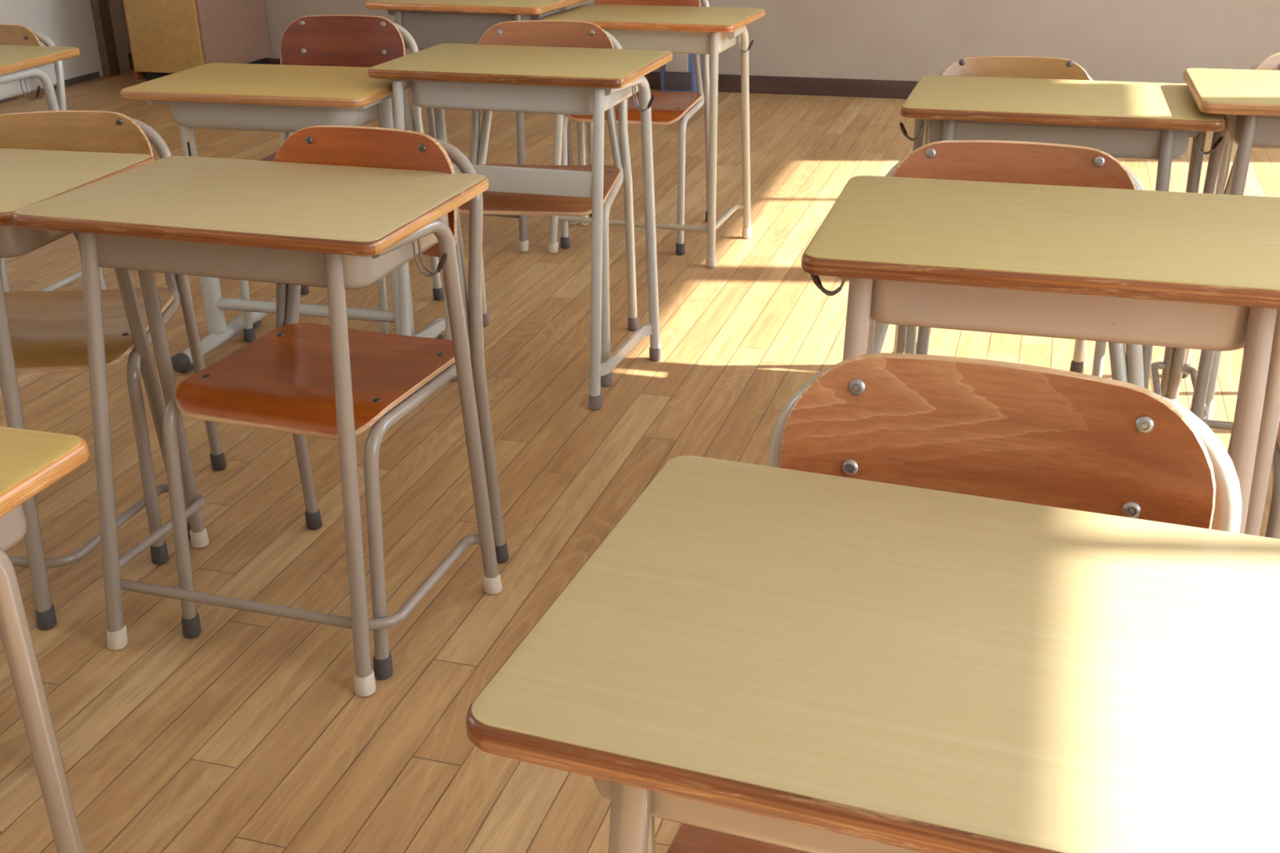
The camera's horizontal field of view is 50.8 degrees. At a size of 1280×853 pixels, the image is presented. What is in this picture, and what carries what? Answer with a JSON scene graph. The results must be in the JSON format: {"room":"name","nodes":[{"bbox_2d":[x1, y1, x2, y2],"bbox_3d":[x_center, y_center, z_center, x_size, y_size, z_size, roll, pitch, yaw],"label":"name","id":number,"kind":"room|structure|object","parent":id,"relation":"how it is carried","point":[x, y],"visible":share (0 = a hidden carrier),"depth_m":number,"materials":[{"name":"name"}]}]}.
{"room":"classroom","nodes":[
{"label":"classroom","id":0,"kind":"room"},
{"bbox_2d":[0,0,130,79],"bbox_3d":[-4.401,-1.482,2.786,0.100,3.000,9.880,6,25,16],"label":"wall","id":1,"kind":"structure","parent":0,"point":[67,23],"depth_m":7.20,"materials":[{"name":"white paint"}]},
{"bbox_2d":[0,71,99,102],"bbox_3d":[-4.369,-0.060,3.243,0.012,0.030,9.580,6,25,16],"label":"baseboard","id":2,"kind":"structure","parent":1,"relation":"attached to","point":[96,74],"depth_m":7.26,"materials":[{"name":"brown wood"}]},
{"bbox_2d":[89,0,119,75],"bbox_3d":[-2.955,-2.918,7.073,0.050,2.100,0.090,6,25,16],"label":"trim","id":3,"kind":"structure","parent":1,"relation":"attached to","point":[100,8],"depth_m":7.40,"materials":[{"name":"brown wood"}]},
{"bbox_2d":[0,68,1279,852],"bbox_3d":[-0.660,0.343,2.366,7.870,0.100,10.080,6,25,16],"label":"floor","id":4,"kind":"structure","parent":0,"point":[252,732],"depth_m":2.66,"materials":[{"name":"brown wood"}]},
{"bbox_2d":[0,23,66,292],"bbox_3d":[-1.841,-0.706,3.731,0.404,0.742,0.454,4,24,10],"label":"chair","id":5,"kind":"object","parent":4,"relation":"on","point":[10,34],"visible":0.19,"depth_m":3.75,"materials":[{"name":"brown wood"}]},
{"bbox_2d":[0,426,89,852],"bbox_3d":[-0.876,0.377,1.337,0.600,0.681,0.445,6,25,15],"label":"school desk","id":6,"kind":"object","parent":4,"relation":"on","point":[31,461],"visible":1,"depth_m":1.28,"materials":[{"name":"yellow laminate"}]},
{"bbox_2d":[0,503,26,551],"bbox_3d":[-0.873,0.108,1.245,0.524,0.072,0.322,6,25,15],"label":"tray","id":7,"kind":"object","parent":6,"relation":"on","point":[13,525],"depth_m":1.29,"materials":[{"name":"grey metal"}]},
{"bbox_2d":[0,44,106,290],"bbox_3d":[-1.829,-0.633,3.618,0.631,0.701,0.445,5,25,14],"label":"school desk","id":8,"kind":"object","parent":4,"relation":"on","point":[24,69],"visible":0.6,"depth_m":3.50,"materials":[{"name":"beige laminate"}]},
{"bbox_2d":[0,62,57,100],"bbox_3d":[-1.829,-0.911,3.523,0.524,0.072,0.322,5,25,14],"label":"tray","id":9,"kind":"object","parent":8,"relation":"on","point":[18,82],"depth_m":3.45,"materials":[{"name":"grey metal"}]},
{"bbox_2d":[0,147,190,630],"bbox_3d":[-1.175,-0.088,2.360,0.631,0.707,0.445,5,25,12],"label":"school desk","id":10,"kind":"object","parent":4,"relation":"on","point":[28,177],"visible":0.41,"depth_m":2.24,"materials":[{"name":"beige laminate"}]},
{"bbox_2d":[0,224,72,257],"bbox_3d":[-1.175,-0.368,2.264,0.524,0.072,0.322,5,25,12],"label":"tray","id":11,"kind":"object","parent":10,"relation":"on","point":[15,241],"depth_m":2.11,"materials":[{"name":"grey metal"}]},
{"bbox_2d":[0,110,226,564],"bbox_3d":[-1.075,-0.173,2.501,0.424,0.746,0.454,-2,24,-2],"label":"chair","id":12,"kind":"object","parent":4,"relation":"on","point":[47,328],"visible":0.56,"depth_m":2.52,"materials":[{"name":"brown wood"}]},
{"bbox_2d":[122,0,271,80],"bbox_3d":[-2.332,-2.299,7.013,0.445,1.000,0.631,6,25,16],"label":"base cabinet","id":13,"kind":"object","parent":4,"relation":"on","point":[166,37],"visible":0.74,"depth_m":6.87,"materials":[{"name":"yellow wood"}]},
{"bbox_2d":[12,155,502,697],"bbox_3d":[-0.580,-0.021,2.181,0.631,0.714,0.445,7,25,16],"label":"school desk","id":14,"kind":"object","parent":4,"relation":"on","point":[336,228],"visible":1,"depth_m":2.03,"materials":[{"name":"beige laminate"}]},
{"bbox_2d":[75,213,448,289],"bbox_3d":[-0.579,-0.305,2.083,0.524,0.072,0.322,7,25,16],"label":"tray","id":15,"kind":"object","parent":14,"relation":"on","point":[329,271],"depth_m":1.95,"materials":[{"name":"grey metal"}]},
{"bbox_2d":[120,62,445,373],"bbox_3d":[-0.834,-0.497,3.288,0.600,0.692,0.422,5,25,14],"label":"school desk","id":16,"kind":"object","parent":4,"relation":"on","point":[286,98],"visible":0.7,"depth_m":3.09,"materials":[{"name":"yellow laminate"}]},
{"bbox_2d":[152,88,405,132],"bbox_3d":[-0.839,-0.756,3.168,0.544,0.078,0.320,5,25,14],"label":"tray","id":17,"kind":"object","parent":16,"relation":"on","point":[187,114],"depth_m":3.05,"materials":[{"name":"grey metal"}]},
{"bbox_2d":[161,125,508,679],"bbox_3d":[-0.506,-0.065,2.206,0.424,0.772,0.454,8,25,19],"label":"chair","id":18,"kind":"object","parent":4,"relation":"on","point":[282,380],"visible":0.66,"depth_m":2.19,"materials":[{"name":"red wood"}]},
{"bbox_2d":[239,14,444,342],"bbox_3d":[-0.807,-0.654,3.537,0.436,0.775,0.454,3,24,9],"label":"chair","id":19,"kind":"object","parent":4,"relation":"on","point":[322,40],"visible":0.28,"depth_m":3.56,"materials":[{"name":"brown wood"}]},
{"bbox_2d":[364,0,586,252],"bbox_3d":[-0.509,-1.001,4.355,0.600,0.737,0.445,8,26,20],"label":"school desk","id":20,"kind":"object","parent":4,"relation":"on","point":[430,23],"visible":0.58,"depth_m":4.13,"materials":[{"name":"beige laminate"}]},
{"bbox_2d":[392,6,565,49],"bbox_3d":[-0.504,-1.271,4.262,0.490,0.125,0.322,8,26,19],"label":"tray","id":21,"kind":"object","parent":20,"relation":"on","point":[428,29],"depth_m":4.14,"materials":[{"name":"grey metal"}]},
{"bbox_2d":[368,43,672,409],"bbox_3d":[-0.261,-0.489,3.194,0.618,0.736,0.464,7,25,16],"label":"school desk","id":22,"kind":"object","parent":4,"relation":"on","point":[554,80],"visible":0.89,"depth_m":3.00,"materials":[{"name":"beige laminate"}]},
{"bbox_2d":[410,80,638,115],"bbox_3d":[-0.263,-0.787,3.102,0.484,0.072,0.322,7,25,16],"label":"tray","id":23,"kind":"object","parent":22,"relation":"on","point":[571,100],"depth_m":2.97,"materials":[{"name":"grey metal"}]},
{"bbox_2d":[442,20,639,386],"bbox_3d":[-0.246,-0.553,3.272,0.436,0.789,0.454,2,24,7],"label":"chair","id":24,"kind":"object","parent":4,"relation":"on","point":[563,33],"visible":0.36,"depth_m":3.29,"materials":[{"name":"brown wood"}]},
{"bbox_2d":[560,0,709,255],"bbox_3d":[-0.010,-0.995,4.264,0.436,0.784,0.454,5,25,13],"label":"chair","id":25,"kind":"object","parent":4,"relation":"on","point":[667,107],"visible":0.34,"depth_m":4.24,"materials":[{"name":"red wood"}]},
{"bbox_2d":[539,3,764,267],"bbox_3d":[0.045,-0.918,4.193,0.618,0.700,0.464,7,25,18],"label":"school desk","id":26,"kind":"object","parent":4,"relation":"on","point":[708,30],"visible":0.74,"depth_m":4.02,"materials":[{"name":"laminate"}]},
{"bbox_2d":[602,28,740,54],"bbox_3d":[0.044,-1.200,4.108,0.524,0.072,0.322,7,25,18],"label":"tray","id":27,"kind":"object","parent":26,"relation":"on","point":[675,42],"depth_m":3.95,"materials":[{"name":"beige metal"}]},
{"bbox_2d":[659,53,702,92],"bbox_3d":[0.208,-1.766,6.605,0.216,0.285,0.198,6,25,16],"label":"storage bin","id":28,"kind":"object","parent":4,"relation":"on","point":[678,74],"visible":0.39,"depth_m":6.53,"materials":[{"name":"blue plastic"}]},
{"bbox_2d":[466,455,1279,852],"bbox_3d":[0.239,0.480,1.003,0.631,0.733,0.445,8,25,19],"label":"school desk","id":29,"kind":"object","parent":4,"relation":"on","point":[807,662],"visible":1,"depth_m":0.84,"materials":[{"name":"beige laminate"}]},
{"bbox_2d":[592,777,921,852],"bbox_3d":[0.241,0.187,0.901,0.524,0.072,0.322,8,25,19],"label":"tray","id":30,"kind":"object","parent":29,"relation":"on","point":[632,807],"depth_m":0.83,"materials":[{"name":"grey metal"}]},
{"bbox_2d":[666,352,1242,852],"bbox_3d":[0.228,0.395,1.093,0.452,0.815,0.454,9,26,20],"label":"chair","id":31,"kind":"object","parent":4,"relation":"on","point":[984,428],"visible":0.39,"depth_m":1.10,"materials":[{"name":"brown wood"}]},
{"bbox_2d":[892,55,1106,377],"bbox_3d":[0.802,-0.403,2.957,0.452,0.742,0.454,3,24,9],"label":"chair","id":32,"kind":"object","parent":4,"relation":"on","point":[1002,66],"visible":0.12,"depth_m":2.98,"materials":[{"name":"brown wood"}]},
{"bbox_2d":[873,139,1145,387],"bbox_3d":[0.479,0.043,1.888,0.452,0.805,0.454,6,25,15],"label":"chair","id":33,"kind":"object","parent":4,"relation":"on","point":[987,161],"visible":0.15,"depth_m":1.90,"materials":[{"name":"brown wood"}]},
{"bbox_2d":[801,175,1279,536],"bbox_3d":[0.510,0.128,1.728,0.618,0.779,0.446,6,25,15],"label":"school desk","id":34,"kind":"object","parent":4,"relation":"on","point":[1164,268],"visible":0.58,"depth_m":1.51,"materials":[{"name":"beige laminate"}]},
{"bbox_2d":[870,279,1249,351],"bbox_3d":[0.499,-0.187,1.621,0.472,0.072,0.322,6,25,15],"label":"tray","id":35,"kind":"object","parent":34,"relation":"on","point":[1174,324],"depth_m":1.49,"materials":[{"name":"beige metal"}]},
{"bbox_2d":[894,75,1225,397],"bbox_3d":[0.856,-0.345,2.872,0.637,0.704,0.445,6,25,16],"label":"school desk","id":36,"kind":"object","parent":4,"relation":"on","point":[1129,120],"visible":0.69,"depth_m":2.67,"materials":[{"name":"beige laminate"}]},
{"bbox_2d":[928,119,1189,160],"bbox_3d":[0.859,-0.624,2.776,0.524,0.072,0.322,6,25,16],"label":"tray","id":37,"kind":"object","parent":36,"relation":"on","point":[1158,144],"depth_m":2.63,"materials":[{"name":"grey metal"}]},
{"bbox_2d":[1165,67,1279,430],"bbox_3d":[1.384,-0.299,2.707,0.618,0.739,0.445,6,25,15],"label":"school desk","id":38,"kind":"object","parent":4,"relation":"on","point":[1248,100],"visible":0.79,"depth_m":2.61,"materials":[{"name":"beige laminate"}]},
{"bbox_2d":[1224,115,1279,149],"bbox_3d":[1.378,-0.595,2.606,0.472,0.072,0.322,6,25,15],"label":"tray","id":39,"kind":"object","parent":38,"relation":"on","point":[1246,131],"depth_m":2.52,"materials":[{"name":"grey metal"}]},
{"bbox_2d":[1182,52,1279,419],"bbox_3d":[1.431,-0.375,2.851,0.436,0.759,0.454,6,25,16],"label":"chair","id":40,"kind":"object","parent":4,"relation":"on","point":[1272,62],"visible":0.12,"depth_m":2.93,"materials":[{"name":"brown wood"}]},
{"bbox_2d":[1227,420,1279,538],"bbox_3d":[1.086,0.036,1.901,0.436,0.789,0.454,6,25,16],"label":"chair","id":41,"kind":"object","parent":4,"relation":"on","point":[1273,530],"visible":0.08,"depth_m":1.80,"materials":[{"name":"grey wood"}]},
{"bbox_2d":[120,0,1279,83],"bbox_3d":[0.813,-3.031,6.088,7.970,3.000,0.120,6,25,16],"label":"wall","id":42,"kind":"structure","parent":0,"point":[1143,41],"depth_m":6.29,"materials":[{"name":"paint"}]},
{"bbox_2d":[128,53,918,98],"bbox_3d":[0.766,-1.679,6.635,7.670,0.085,0.014,6,25,16],"label":"baseboard","id":43,"kind":"structure","parent":42,"relation":"attached to","point":[873,88],"depth_m":6.61,"materials":[{"name":"brown wood"}]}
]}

